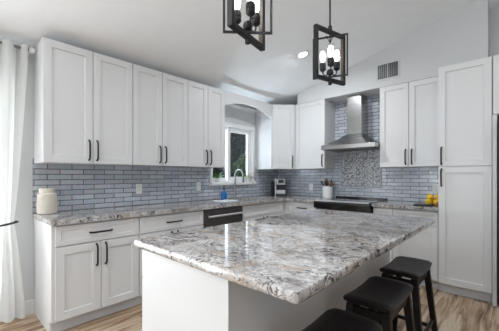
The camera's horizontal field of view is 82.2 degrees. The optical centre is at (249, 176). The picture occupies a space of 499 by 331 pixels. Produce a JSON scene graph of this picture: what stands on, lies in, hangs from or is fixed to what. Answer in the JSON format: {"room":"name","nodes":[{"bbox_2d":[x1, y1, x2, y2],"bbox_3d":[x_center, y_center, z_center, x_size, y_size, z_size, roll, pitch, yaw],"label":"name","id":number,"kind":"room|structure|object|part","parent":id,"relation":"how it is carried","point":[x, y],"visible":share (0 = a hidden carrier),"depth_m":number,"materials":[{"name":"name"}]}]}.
{"room":"kitchen","nodes":[
{"label":"kitchen","id":0,"kind":"room"},
{"bbox_2d":[14,52,264,300],"bbox_3d":[-2.354,0.059,2.344,0.150,2.392,8.345,0,0,43],"label":"wall","id":1,"kind":"structure","parent":0,"point":[235,114],"depth_m":2.60,"materials":[{"name":"paint"}]},
{"bbox_2d":[0,41,35,55],"bbox_3d":[-3.017,-1.110,1.413,0.140,0.052,3.178,0,0,43],"label":"curtain rod","id":2,"kind":"object","parent":1,"relation":"attached to","point":[31,50],"visible":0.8,"depth_m":2.51,"materials":[{"name":"silver metal"}]},
{"bbox_2d":[0,38,27,322],"bbox_3d":[-2.218,0.040,2.199,0.143,2.360,0.816,0,0,43],"label":"curtain","id":3,"kind":"object","parent":2,"relation":"hanging from","point":[13,61],"visible":0.99,"depth_m":2.41,"materials":[{"name":"white fabric"}]},
{"bbox_3d":[-2.999,-1.110,1.367,0.023,0.023,3.135,0,0,43],"label":"rod","id":4,"kind":"part","parent":2,"relation":"part of","materials":[{"name":"silver metal"}]},
{"bbox_2d":[14,299,33,318],"bbox_3d":[-2.027,1.190,2.575,0.016,0.130,0.148,0,0,43],"label":"baseboard","id":5,"kind":"structure","parent":1,"relation":"attached to","point":[29,304],"depth_m":2.60,"materials":[{"name":"paint"}]},
{"bbox_2d":[34,37,132,165],"bbox_3d":[-1.583,-0.644,2.785,0.379,1.055,0.770,0,0,43],"label":"upper cabinet","id":6,"kind":"object","parent":1,"relation":"attached to","point":[83,98],"visible":1,"depth_m":2.62,"materials":[{"name":"white wood"}]},
{"bbox_3d":[-1.607,-0.644,2.548,0.020,1.050,0.386,0,0,43],"label":"door","id":7,"kind":"part","parent":6,"relation":"part of","materials":[{"name":"white wood"}]},
{"bbox_3d":[-1.478,-0.242,2.647,0.037,0.200,0.017,0,0,43],"label":"handle","id":8,"kind":"part","parent":6,"relation":"part of","materials":[{"name":"brown metal"}]},
{"bbox_3d":[-1.431,-0.242,2.699,0.037,0.200,0.017,0,0,43],"label":"handle","id":9,"kind":"part","parent":6,"relation":"part of","materials":[{"name":"brown metal"}]},
{"bbox_3d":[-1.345,-0.644,2.832,0.020,1.050,0.376,0,0,43],"label":"door","id":10,"kind":"part","parent":6,"relation":"part of","materials":[{"name":"white wood"}]},
{"bbox_2d":[32,158,277,212],"bbox_3d":[-0.729,0.087,3.984,0.008,0.504,3.710,0,0,43],"label":"tiled wall","id":11,"kind":"structure","parent":1,"relation":"attached to","point":[77,187],"depth_m":3.25,"materials":[{"name":"grey tile"}]},
{"bbox_2d":[136,184,141,193],"bbox_3d":[-1.296,0.147,3.357,0.008,0.116,0.072,0,0,43],"label":"wall outlet","id":12,"kind":"object","parent":11,"relation":"attached to","point":[138,186],"visible":1,"depth_m":3.35,"materials":[{"name":"white plastic"}]},
{"bbox_2d":[197,182,200,189],"bbox_3d":[-0.709,0.140,3.993,0.008,0.116,0.072,0,0,43],"label":"wall outlet","id":13,"kind":"object","parent":11,"relation":"attached to","point":[198,183],"visible":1,"depth_m":3.99,"materials":[{"name":"white plastic"}]},
{"bbox_2d":[123,64,187,166],"bbox_3d":[-1.089,-0.644,3.320,0.379,1.055,0.681,0,0,43],"label":"upper cabinet","id":14,"kind":"object","parent":1,"relation":"attached to","point":[160,99],"visible":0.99,"depth_m":3.19,"materials":[{"name":"white wood"}]},
{"bbox_3d":[-1.100,-0.644,3.097,0.020,1.050,0.335,0,0,43],"label":"door","id":15,"kind":"part","parent":14,"relation":"part of","materials":[{"name":"white wood"}]},
{"bbox_3d":[-0.988,-0.242,3.177,0.037,0.200,0.017,0,0,43],"label":"handle","id":16,"kind":"part","parent":14,"relation":"part of","materials":[{"name":"brown metal"}]},
{"bbox_3d":[-0.868,-0.644,3.348,0.020,1.050,0.338,0,0,43],"label":"door","id":17,"kind":"part","parent":14,"relation":"part of","materials":[{"name":"white wood"}]},
{"bbox_2d":[184,80,224,167],"bbox_3d":[-0.652,-0.644,3.793,0.379,1.055,0.600,0,0,43],"label":"upper cabinet","id":18,"kind":"object","parent":1,"relation":"attached to","point":[206,104],"visible":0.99,"depth_m":3.66,"materials":[{"name":"white wood"}]},
{"bbox_3d":[-0.646,-0.644,3.587,0.020,1.050,0.303,0,0,43],"label":"door","id":19,"kind":"part","parent":18,"relation":"part of","materials":[{"name":"white wood"}]},
{"bbox_3d":[-0.442,-0.644,3.808,0.020,1.050,0.289,0,0,43],"label":"door","id":20,"kind":"part","parent":18,"relation":"part of","materials":[{"name":"white wood"}]},
{"bbox_2d":[210,122,255,185],"bbox_3d":[-0.276,-0.345,4.529,0.195,0.960,0.955,0,0,43],"label":"window","id":21,"kind":"structure","parent":1,"relation":"in","point":[248,131],"depth_m":4.57,"materials":[{"name":"paint"}]},
{"bbox_2d":[213,171,223,181],"bbox_3d":[-0.459,0.006,4.233,0.105,0.159,0.277,0,0,43],"label":"potted plant","id":22,"kind":"object","parent":21,"relation":"on","point":[217,178],"visible":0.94,"depth_m":4.21,"materials":[{"name":"green plant"}]},
{"bbox_3d":[-0.471,-0.345,4.396,0.030,0.830,0.375,0,0,43],"label":"sash","id":23,"kind":"part","parent":21,"relation":"part of","materials":[{"name":"paint"}]},
{"bbox_3d":[-0.265,0.111,4.519,0.165,0.049,0.955,0,0,43],"label":"sill","id":24,"kind":"part","parent":21,"relation":"part of","materials":[{"name":"paint"}]},
{"bbox_3d":[-0.177,-0.345,4.662,0.030,0.830,0.515,0,0,43],"label":"sash","id":25,"kind":"part","parent":21,"relation":"part of","materials":[{"name":"paint"}]},
{"bbox_2d":[245,173,253,180],"bbox_3d":[-0.005,0.015,4.729,0.188,0.141,0.127,0,0,-19],"label":"flower vase","id":26,"kind":"object","parent":21,"relation":"on","point":[248,177],"visible":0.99,"depth_m":4.71,"materials":[{"name":"white ceramic"}]},
{"bbox_2d":[256,104,303,169],"bbox_3d":[0.544,-0.644,4.914,0.612,1.055,0.614,0,0,43],"label":"upper cabinet","id":27,"kind":"object","parent":1,"relation":"attached to","point":[275,136],"visible":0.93,"depth_m":4.68,"materials":[{"name":"white wood"}]},
{"bbox_2d":[225,91,271,117],"bbox_3d":[0.006,-1.060,4.296,0.020,0.225,1.027,0,0,43],"label":"arched valance","id":28,"kind":"object","parent":27,"relation":"attached to","point":[230,98],"visible":1,"depth_m":4.26,"materials":[{"name":"white wood"}]},
{"bbox_3d":[0.239,-0.644,4.788,0.334,1.055,0.014,0,0,43],"label":"panel","id":29,"kind":"part","parent":27,"relation":"part of","materials":[{"name":"white wood"}]},
{"bbox_3d":[0.556,-0.644,4.676,0.346,1.050,0.020,0,0,-2],"label":"door","id":30,"kind":"part","parent":27,"relation":"part of","materials":[{"name":"white wood"}]},
{"bbox_2d":[0,0,498,109],"bbox_3d":[0.105,-2.037,0.070,6.850,1.798,8.645,0,0,43],"label":"ceiling","id":31,"kind":"structure","parent":0,"point":[186,39],"depth_m":2.95,"materials":[{"name":"paint"}]},
{"bbox_2d":[223,0,271,50],"bbox_3d":[-0.007,-1.203,1.438,0.302,1.076,0.153,0,0,-36],"label":"pendant light","id":32,"kind":"object","parent":31,"relation":"hanging from","point":[234,15],"visible":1,"depth_m":1.44,"materials":[{"name":"metal"}]},
{"bbox_2d":[235,10,241,23],"bbox_3d":[-0.065,-0.808,1.457,0.048,0.062,0.048,0,0,43],"label":"socket","id":33,"kind":"object","parent":32,"relation":"attached to","point":[238,15],"depth_m":1.44,"materials":[{"name":"metal"}]},
{"bbox_3d":[-0.009,-0.870,1.441,0.249,0.302,0.011,0,0,-3],"label":"thin frame","id":34,"kind":"part","parent":32,"relation":"part of","materials":[{"name":"metal"}]},
{"bbox_2d":[246,1,254,16],"bbox_3d":[0.005,-0.808,1.385,0.048,0.062,0.048,0,0,43],"label":"socket","id":35,"kind":"object","parent":32,"relation":"attached to","point":[250,5],"depth_m":1.37,"materials":[{"name":"metal"}]},
{"bbox_2d":[251,12,260,26],"bbox_3d":[0.033,-0.808,1.481,0.048,0.062,0.048,0,0,43],"label":"socket","id":36,"kind":"object","parent":32,"relation":"attached to","point":[255,19],"depth_m":1.46,"materials":[{"name":"metal"}]},
{"bbox_2d":[296,50,308,57],"bbox_3d":[0.656,-1.498,3.520,0.155,0.044,0.160,0,0,43],"label":"recessed light","id":37,"kind":"object","parent":31,"relation":"in","point":[302,54],"visible":1,"depth_m":3.52,"materials":[{"name":"paint"}]},
{"bbox_2d":[298,52,306,56],"bbox_3d":[0.655,-1.499,3.521,0.107,0.029,0.110,0,0,43],"label":"diffuser","id":38,"kind":"object","parent":37,"relation":"attached to","point":[301,54],"depth_m":3.52,"materials":[{"name":"white"}]},
{"bbox_2d":[313,0,347,85],"bbox_3d":[0.588,-1.203,2.082,0.302,1.076,0.153,0,0,-12],"label":"pendant light","id":39,"kind":"object","parent":31,"relation":"hanging from","point":[328,77],"visible":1,"depth_m":2.07,"materials":[{"name":"metal"}]},
{"bbox_2d":[319,62,325,71],"bbox_3d":[0.543,-0.808,2.124,0.048,0.062,0.048,0,0,43],"label":"socket","id":40,"kind":"object","parent":39,"relation":"attached to","point":[322,66],"depth_m":2.11,"materials":[{"name":"metal"}]},
{"bbox_3d":[0.587,-0.875,2.086,0.316,0.373,0.028,0,0,-34],"label":"wide frame","id":41,"kind":"part","parent":39,"relation":"part of","materials":[{"name":"metal"}]},
{"bbox_3d":[0.587,-1.385,2.086,0.028,0.647,0.028,0,0,43],"label":"rod","id":42,"kind":"part","parent":39,"relation":"part of","materials":[{"name":"metal"}]},
{"bbox_3d":[0.587,-0.870,2.086,0.249,0.302,0.011,0,0,21],"label":"thin frame","id":43,"kind":"part","parent":39,"relation":"part of","materials":[{"name":"metal"}]},
{"bbox_2d":[327,57,333,66],"bbox_3d":[0.576,-0.808,2.029,0.048,0.062,0.048,0,0,43],"label":"socket","id":44,"kind":"object","parent":39,"relation":"attached to","point":[330,61],"depth_m":2.01,"materials":[{"name":"metal"}]},
{"bbox_2d":[333,61,339,70],"bbox_3d":[0.642,-0.808,2.105,0.048,0.062,0.048,0,0,43],"label":"socket","id":45,"kind":"object","parent":39,"relation":"attached to","point":[336,66],"depth_m":2.09,"materials":[{"name":"metal"}]},
{"bbox_2d":[0,285,498,330],"bbox_3d":[0.105,1.315,0.070,6.850,0.120,8.645,0,0,43],"label":"floor","id":46,"kind":"structure","parent":0,"point":[454,312],"depth_m":2.51,"materials":[{"name":"brown wood"}]},
{"bbox_2d":[34,217,138,330],"bbox_3d":[-1.504,0.818,2.669,0.654,0.874,0.702,0,0,43],"label":"base cabinet","id":47,"kind":"object","parent":46,"relation":"on","point":[84,272],"visible":0.98,"depth_m":2.43,"materials":[{"name":"white wood"}]},
{"bbox_3d":[-1.757,0.818,2.436,0.598,0.874,0.018,0,0,43],"label":"panel","id":48,"kind":"part","parent":47,"relation":"part of","materials":[{"name":"white wood"}]},
{"bbox_3d":[-1.407,0.853,2.360,0.020,0.580,0.334,0,0,43],"label":"door","id":49,"kind":"part","parent":47,"relation":"part of","materials":[{"name":"white wood"}]},
{"bbox_3d":[-1.291,0.474,2.485,0.020,0.157,0.674,0,0,43],"label":"drawer","id":50,"kind":"part","parent":47,"relation":"part of","materials":[{"name":"white wood"}]},
{"bbox_3d":[-1.296,0.670,2.439,0.037,0.200,0.017,0,0,43],"label":"handle","id":51,"kind":"part","parent":47,"relation":"part of","materials":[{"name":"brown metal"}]},
{"bbox_3d":[-1.271,0.474,2.466,0.037,0.017,0.195,0,0,43],"label":"handle","id":52,"kind":"part","parent":47,"relation":"part of","materials":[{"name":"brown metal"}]},
{"bbox_3d":[-1.246,0.670,2.493,0.037,0.200,0.017,0,0,43],"label":"handle","id":53,"kind":"part","parent":47,"relation":"part of","materials":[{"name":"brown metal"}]},
{"bbox_3d":[-1.176,0.853,2.609,0.020,0.580,0.334,0,0,43],"label":"door","id":54,"kind":"part","parent":47,"relation":"part of","materials":[{"name":"white wood"}]},
{"bbox_2d":[33,195,333,225],"bbox_3d":[-0.302,0.360,3.588,1.152,0.040,3.709,0,0,43],"label":"countertop","id":55,"kind":"structure","parent":47,"relation":"on","point":[98,214],"depth_m":2.98,"materials":[{"name":"stone"}]},
{"bbox_2d":[36,188,56,213],"bbox_3d":[-1.853,0.224,2.619,0.156,0.232,0.156,0,0,43],"label":"ceramic jar","id":56,"kind":"object","parent":55,"relation":"on","point":[46,203],"visible":1,"depth_m":2.56,"materials":[{"name":"white ceramic"}]},
{"bbox_2d":[221,186,226,199],"bbox_3d":[-0.371,0.239,4.157,0.070,0.200,0.103,0,0,43],"label":"dish soap","id":57,"kind":"object","parent":55,"relation":"on","point":[223,194],"visible":1,"depth_m":4.12,"materials":[{"name":"blue plastic"}]},
{"bbox_2d":[221,191,226,199],"bbox_3d":[-0.371,0.275,4.157,0.068,0.130,0.103,0,0,43],"label":"bottle","id":58,"kind":"object","parent":57,"relation":"attached to","point":[223,195],"depth_m":4.12,"materials":[{"name":"blue plastic"}]},
{"bbox_2d":[214,200,237,201],"bbox_3d":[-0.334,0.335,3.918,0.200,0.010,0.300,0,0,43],"label":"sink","id":59,"kind":"object","parent":55,"relation":"on","point":[214,200],"visible":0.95,"depth_m":3.91,"materials":[{"name":"ceramic"}]},
{"bbox_2d":[234,169,243,197],"bbox_3d":[-0.143,0.114,4.382,0.216,0.451,0.116,0,0,43],"label":"kitchen faucet","id":60,"kind":"object","parent":55,"relation":"on","point":[235,193],"visible":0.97,"depth_m":4.40,"materials":[{"name":"silver metal"}]},
{"bbox_2d":[271,178,285,195],"bbox_3d":[0.509,0.187,5.020,0.255,0.304,0.252,0,0,3],"label":"coffee maker","id":61,"kind":"object","parent":55,"relation":"on","point":[278,186],"visible":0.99,"depth_m":4.98,"materials":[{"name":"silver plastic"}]},
{"bbox_3d":[0.411,0.215,5.051,0.057,0.249,0.140,0,0,3],"label":"water tank","id":62,"kind":"part","parent":61,"relation":"part of","materials":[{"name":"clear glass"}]},
{"bbox_2d":[322,186,332,197],"bbox_3d":[1.243,0.249,4.551,0.166,0.182,0.166,0,0,43],"label":"utensil crock","id":63,"kind":"object","parent":55,"relation":"on","point":[327,190],"visible":0.96,"depth_m":4.48,"materials":[{"name":"white ceramic"}]},
{"bbox_2d":[136,210,202,304],"bbox_3d":[-0.998,0.818,3.208,0.644,0.874,0.771,0,0,43],"label":"base cabinet","id":64,"kind":"object","parent":46,"relation":"on","point":[160,224],"visible":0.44,"depth_m":2.93,"materials":[{"name":"white wood"}]},
{"bbox_3d":[-0.926,0.853,2.880,0.020,0.580,0.378,0,0,43],"label":"door","id":65,"kind":"part","parent":64,"relation":"part of","materials":[{"name":"white wood"}]},
{"bbox_3d":[-0.796,0.474,3.021,0.020,0.157,0.762,0,0,43],"label":"drawer","id":66,"kind":"part","parent":64,"relation":"part of","materials":[{"name":"white wood"}]},
{"bbox_3d":[-0.665,0.853,3.161,0.020,0.580,0.378,0,0,43],"label":"door","id":67,"kind":"part","parent":64,"relation":"part of","materials":[{"name":"white wood"}]},
{"bbox_2d":[203,206,242,227],"bbox_3d":[-0.504,0.820,3.720,0.638,0.869,0.634,0,0,43],"label":"dishwasher","id":68,"kind":"object","parent":46,"relation":"on","point":[225,215],"visible":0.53,"depth_m":3.49,"materials":[{"name":"black metal"}]},
{"bbox_3d":[-0.286,0.473,3.520,0.047,0.026,0.550,0,0,43],"label":"handle","id":69,"kind":"part","parent":68,"relation":"part of","materials":[{"name":"silver metal"}]},
{"bbox_2d":[242,201,282,220],"bbox_3d":[0.012,0.818,4.301,0.644,0.874,0.906,0,0,43],"label":"base cabinet","id":70,"kind":"object","parent":46,"relation":"on","point":[263,210],"visible":0.14,"depth_m":4.06,"materials":[{"name":"white wood"}]},
{"bbox_3d":[0.062,0.853,3.948,0.020,0.580,0.446,0,0,43],"label":"door","id":71,"kind":"part","parent":70,"relation":"part of","materials":[{"name":"white wood"}]},
{"bbox_3d":[0.368,0.853,4.279,0.020,0.580,0.446,0,0,43],"label":"door","id":72,"kind":"part","parent":70,"relation":"part of","materials":[{"name":"white wood"}]},
{"bbox_2d":[142,249,389,330],"bbox_3d":[0.296,0.818,2.041,0.750,0.874,1.919,0,0,43],"label":"kitchen island","id":73,"kind":"object","parent":46,"relation":"on","point":[176,296],"visible":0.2,"depth_m":1.32,"materials":[{"name":"white wood"}]},
{"bbox_3d":[-0.481,0.853,1.686,0.020,0.580,0.310,0,0,43],"label":"door","id":74,"kind":"part","parent":73,"relation":"part of","materials":[{"name":"white wood"}]},
{"bbox_3d":[-0.321,0.818,1.312,0.665,0.874,0.012,0,0,43],"label":"panel","id":75,"kind":"part","parent":73,"relation":"part of","materials":[{"name":"white wood"}]},
{"bbox_2d":[134,209,434,304],"bbox_3d":[0.431,0.360,1.919,1.054,0.040,1.995,0,0,43],"label":"island countertop","id":76,"kind":"structure","parent":73,"relation":"on","point":[292,258],"depth_m":1.41,"materials":[{"name":"stone"}]},
{"bbox_3d":[0.572,0.818,1.792,0.006,0.874,1.911,0,0,43],"label":"panel","id":77,"kind":"part","parent":73,"relation":"part of","materials":[{"name":"white wood"}]},
{"bbox_2d":[283,201,288,214],"bbox_3d":[0.549,0.818,4.875,0.652,0.874,0.662,0,0,43],"label":"cabinet filler","id":78,"kind":"object","parent":46,"relation":"on","point":[285,203],"visible":0.02,"depth_m":4.48,"materials":[{"name":"white wood"}]},
{"bbox_2d":[289,201,315,213],"bbox_3d":[0.977,0.818,4.492,0.493,0.874,0.644,0,0,43],"label":"base cabinet","id":79,"kind":"object","parent":46,"relation":"on","point":[294,206],"visible":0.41,"depth_m":4.31,"materials":[{"name":"white wood"}]},
{"bbox_2d":[302,308,381,330],"bbox_3d":[0.337,0.941,1.153,0.326,0.628,0.478,0,0,43],"label":"bar stool","id":80,"kind":"object","parent":46,"relation":"on","point":[335,319],"visible":1,"depth_m":1.24,"materials":[{"name":"black leather"}]},
{"bbox_2d":[313,196,387,212],"bbox_3d":[1.418,0.772,4.025,0.768,0.925,0.731,0,0,43],"label":"range","id":81,"kind":"object","parent":46,"relation":"on","point":[341,203],"visible":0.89,"depth_m":3.83,"materials":[{"name":"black metal"}]},
{"bbox_3d":[1.208,0.338,3.798,0.744,0.020,0.046,0,0,43],"label":"panel trim","id":82,"kind":"part","parent":81,"relation":"part of","materials":[{"name":"silver metal"}]},
{"bbox_3d":[1.207,0.393,3.797,0.766,0.124,0.075,0,0,43],"label":"control panel","id":83,"kind":"part","parent":81,"relation":"part of","materials":[{"name":"metal"}]},
{"bbox_2d":[320,197,386,203],"bbox_3d":[1.435,0.341,4.043,0.768,0.017,0.615,0,0,43],"label":"cooktop","id":84,"kind":"object","parent":81,"relation":"in","point":[370,200],"depth_m":4.08,"materials":[{"name":"black metal"}]},
{"bbox_3d":[1.654,0.333,4.281,0.768,0.045,0.030,0,0,43],"label":"trim","id":85,"kind":"part","parent":81,"relation":"part of","materials":[{"name":"metal"}]},
{"bbox_2d":[343,276,414,330],"bbox_3d":[0.727,0.941,1.596,0.326,0.628,0.478,0,0,43],"label":"bar stool","id":86,"kind":"object","parent":46,"relation":"on","point":[388,296],"visible":0.99,"depth_m":1.52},
{"bbox_3d":[0.509,0.963,1.532,0.125,0.584,0.054,0,0,5],"label":"leg","id":87,"kind":"part","parent":86,"relation":"part of","materials":[{"name":"black wood"}]},
{"bbox_3d":[0.727,0.648,1.596,0.248,0.043,0.440,0,0,43],"label":"seat","id":88,"kind":"part","parent":86,"relation":"part of","materials":[{"name":"black leather"}]},
{"bbox_3d":[0.680,0.963,1.374,0.054,0.584,0.125,0,0,-10],"label":"leg","id":89,"kind":"part","parent":86,"relation":"part of","materials":[{"name":"black wood"}]},
{"bbox_3d":[0.944,0.963,1.659,0.125,0.584,0.054,0,0,5],"label":"leg","id":90,"kind":"part","parent":86,"relation":"part of","materials":[{"name":"black wood"}]},
{"bbox_2d":[373,207,438,288],"bbox_3d":[1.991,0.818,3.554,0.695,0.874,0.644,0,0,43],"label":"base cabinet","id":91,"kind":"object","parent":46,"relation":"on","point":[424,245],"visible":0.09,"depth_m":3.23,"materials":[{"name":"white wood"}]},
{"bbox_3d":[1.634,0.474,3.508,0.225,0.157,0.020,0,0,43],"label":"drawer","id":92,"kind":"part","parent":91,"relation":"part of","materials":[{"name":"white wood"}]},
{"bbox_3d":[1.634,0.853,3.508,0.225,0.580,0.020,0,0,43],"label":"door","id":93,"kind":"part","parent":91,"relation":"part of","materials":[{"name":"white wood"}]},
{"bbox_2d":[372,200,437,210],"bbox_3d":[1.992,0.360,3.557,0.699,0.040,0.639,0,0,43],"label":"countertop","id":94,"kind":"structure","parent":91,"relation":"on","point":[385,204],"depth_m":3.43,"materials":[{"name":"stone"}]},
{"bbox_2d":[413,203,433,206],"bbox_3d":[1.996,0.331,3.282,0.185,0.018,0.130,0,0,43],"label":"serving tray","id":95,"kind":"object","parent":94,"relation":"on","point":[416,204],"visible":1,"depth_m":3.27,"materials":[{"name":"black plastic"}]},
{"bbox_2d":[425,199,431,203],"bbox_3d":[2.119,0.301,3.386,0.077,0.074,0.075,0,0,-6],"label":"lemon","id":96,"kind":"object","parent":95,"relation":"on","point":[427,201],"visible":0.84,"depth_m":3.36,"materials":[{"name":"yellow food"}]},
{"bbox_2d":[427,194,433,199],"bbox_3d":[2.151,0.245,3.405,0.075,0.074,0.077,0,0,-8],"label":"lemon","id":97,"kind":"object","parent":96,"relation":"on","point":[429,196],"visible":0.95,"depth_m":3.38,"materials":[{"name":"yellow food"}]},
{"bbox_3d":[1.888,0.474,3.273,0.456,0.157,0.020,0,0,43],"label":"drawer","id":98,"kind":"part","parent":91,"relation":"part of","materials":[{"name":"white wood"}]},
{"bbox_3d":[1.888,0.853,3.273,0.456,0.580,0.020,0,0,43],"label":"door","id":99,"kind":"part","parent":91,"relation":"part of","materials":[{"name":"white wood"}]},
{"bbox_2d":[378,256,437,330],"bbox_3d":[1.126,0.941,2.050,0.326,0.628,0.478,0,0,43],"label":"bar stool","id":100,"kind":"object","parent":46,"relation":"on","point":[418,270],"visible":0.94,"depth_m":2.00,"materials":[{"name":"black wood"}]},
{"bbox_3d":[0.909,0.963,1.987,0.125,0.584,0.054,0,0,5],"label":"leg","id":101,"kind":"part","parent":100,"relation":"part of","materials":[{"name":"black wood"}]},
{"bbox_3d":[1.173,0.963,2.272,0.054,0.584,0.125,0,0,-10],"label":"leg","id":102,"kind":"part","parent":100,"relation":"part of","materials":[{"name":"black wood"}]},
{"bbox_3d":[1.126,0.648,2.050,0.248,0.043,0.440,0,0,43],"label":"seat","id":103,"kind":"part","parent":100,"relation":"part of","materials":[{"name":"black leather"}]},
{"bbox_3d":[1.080,0.963,1.829,0.054,0.584,0.125,0,0,-10],"label":"leg","id":104,"kind":"part","parent":100,"relation":"part of","materials":[{"name":"black wood"}]},
{"bbox_3d":[1.344,0.963,2.114,0.125,0.584,0.054,0,0,5],"label":"leg","id":105,"kind":"part","parent":100,"relation":"part of","materials":[{"name":"black wood"}]},
{"bbox_2d":[438,56,492,301],"bbox_3d":[2.401,0.041,3.154,0.444,2.426,0.674,0,0,43],"label":"pantry cabinet","id":106,"kind":"object","parent":46,"relation":"on","point":[465,89],"visible":0.98,"depth_m":2.94,"materials":[{"name":"white wood"}]},
{"bbox_3d":[2.044,0.014,3.051,0.017,0.200,0.037,0,0,43],"label":"handle","id":107,"kind":"part","parent":106,"relation":"part of","materials":[{"name":"brown metal"}]},
{"bbox_3d":[2.044,-0.218,3.051,0.017,0.200,0.037,0,0,43],"label":"handle","id":108,"kind":"part","parent":106,"relation":"part of","materials":[{"name":"brown metal"}]},
{"bbox_3d":[2.203,0.523,2.941,0.439,1.243,0.020,0,0,43],"label":"door","id":109,"kind":"part","parent":106,"relation":"part of","materials":[{"name":"white wood"}]},
{"bbox_3d":[2.203,-0.637,2.941,0.439,1.064,0.020,0,0,43],"label":"door","id":110,"kind":"part","parent":106,"relation":"part of","materials":[{"name":"white wood"}]},
{"bbox_2d":[492,55,498,306],"bbox_3d":[2.937,0.041,2.659,1.009,2.426,0.674,0,0,43],"label":"tall cabinet","id":111,"kind":"object","parent":46,"relation":"on","point":[495,117],"visible":1,"depth_m":2.77,"materials":[{"name":"white wood"}]},
{"bbox_3d":[2.554,-0.886,2.616,0.495,0.566,0.020,0,0,43],"label":"door","id":112,"kind":"part","parent":111,"relation":"part of","materials":[{"name":"white wood"}]},
{"bbox_2d":[297,0,489,103],"bbox_3d":[1.773,-1.546,3.975,2.385,0.746,0.344,0,0,43],"label":"wall","id":113,"kind":"structure","parent":0,"point":[462,36],"depth_m":3.43,"materials":[{"name":"paint"}]},
{"bbox_2d":[376,59,399,81],"bbox_3d":[1.794,-1.372,3.714,0.290,0.230,0.010,0,0,43],"label":"air vent","id":114,"kind":"object","parent":113,"relation":"in","point":[390,69],"visible":1,"depth_m":3.71,"materials":[{"name":"metal"}]},
{"bbox_2d":[296,5,498,201],"bbox_3d":[2.989,-0.781,3.188,6.850,4.072,0.150,0,0,43],"label":"wall","id":115,"kind":"structure","parent":0,"point":[494,12],"depth_m":3.26,"materials":[{"name":"paint"}]},
{"bbox_2d":[295,99,334,168],"bbox_3d":[1.044,-0.644,4.618,0.527,1.055,0.370,0,0,43],"label":"upper cabinet","id":116,"kind":"object","parent":115,"relation":"attached to","point":[314,120],"visible":1,"depth_m":4.49,"materials":[{"name":"white wood"}]},
{"bbox_2d":[321,94,379,151],"bbox_3d":[1.494,-0.775,4.117,0.772,0.792,0.474,0,0,43],"label":"range hood","id":117,"kind":"object","parent":115,"relation":"attached to","point":[357,138],"visible":0.92,"depth_m":4.08,"materials":[{"name":"metal"}]},
{"bbox_2d":[278,95,437,201],"bbox_3d":[1.501,-0.358,4.456,2.642,1.627,0.008,0,0,43],"label":"tiled wall","id":118,"kind":"structure","parent":115,"relation":"attached to","point":[413,184],"depth_m":4.20,"materials":[{"name":"grey tile"}]},
{"bbox_2d":[341,150,381,187],"bbox_3d":[1.661,-0.133,4.293,0.620,0.595,0.012,0,0,43],"label":"mosaic panel","id":119,"kind":"object","parent":118,"relation":"attached to","point":[358,168],"visible":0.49,"depth_m":4.28,"materials":[{"name":"tile"}]},
{"bbox_2d":[433,184,437,192],"bbox_3d":[2.371,0.155,3.639,0.072,0.116,0.008,0,0,43],"label":"wall outlet","id":120,"kind":"object","parent":118,"relation":"attached to","point":[435,186],"visible":0.87,"depth_m":3.64,"materials":[{"name":"white plastic"}]},
{"bbox_2d":[380,76,438,167],"bbox_3d":[2.082,-0.644,3.658,0.703,1.055,0.370,0,0,43],"label":"upper cabinet","id":121,"kind":"object","parent":115,"relation":"attached to","point":[409,110],"visible":0.91,"depth_m":3.55,"materials":[{"name":"white wood"}]},
{"bbox_3d":[1.856,-0.644,3.677,0.343,1.050,0.020,0,0,43],"label":"door","id":122,"kind":"part","parent":121,"relation":"part of","materials":[{"name":"white wood"}]},
{"bbox_3d":[2.115,-0.644,3.438,0.352,1.050,0.020,0,0,43],"label":"door","id":123,"kind":"part","parent":121,"relation":"part of","materials":[{"name":"white wood"}]},
{"label":"outside","id":124,"kind":"structure","parent":0,"visible":0},
{"bbox_3d":[-5.543,1.565,9.213,13.840,0.380,22.000,0,0,43],"label":"ground","id":125,"kind":"structure","parent":124,"visible":0},
{"bbox_2d":[213,132,245,177],"bbox_3d":[-0.710,-0.235,8.053,1.558,3.225,1.565,0,0,43],"label":"shrub","id":126,"kind":"object","parent":125,"relation":"on","point":[236,134],"visible":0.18,"depth_m":7.84,"materials":[{"name":"green plant"}]},
{"bbox_2d":[213,133,245,176],"bbox_3d":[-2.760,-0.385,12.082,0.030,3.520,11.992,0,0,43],"label":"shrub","id":127,"kind":"object","parent":125,"relation":"on","point":[234,133],"visible":0.02,"depth_m":14.14,"materials":[{"name":"green plant"}]},
{"bbox_2d":[213,133,245,176],"bbox_3d":[-0.395,-0.602,11.620,2.609,3.958,2.604,0,0,43],"label":"shrub","id":128,"kind":"object","parent":125,"relation":"on","point":[231,133],"visible":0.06,"depth_m":11.90,"materials":[{"name":"green plant"}]},
{"bbox_2d":[230,152,245,176],"bbox_3d":[-0.074,0.409,6.611,0.953,1.941,0.938,0,0,43],"label":"shrub","id":129,"kind":"object","parent":125,"relation":"on","point":[242,160],"visible":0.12,"depth_m":6.51,"materials":[{"name":"green plant"}]},
{"bbox_2d":[233,135,245,176],"bbox_3d":[0.260,-0.327,9.372,1.680,3.409,1.706,0,0,-31],"label":"shrub","id":130,"kind":"object","parent":125,"relation":"on","point":[237,135],"visible":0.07,"depth_m":9.31,"materials":[{"name":"green plant"}]}
]}

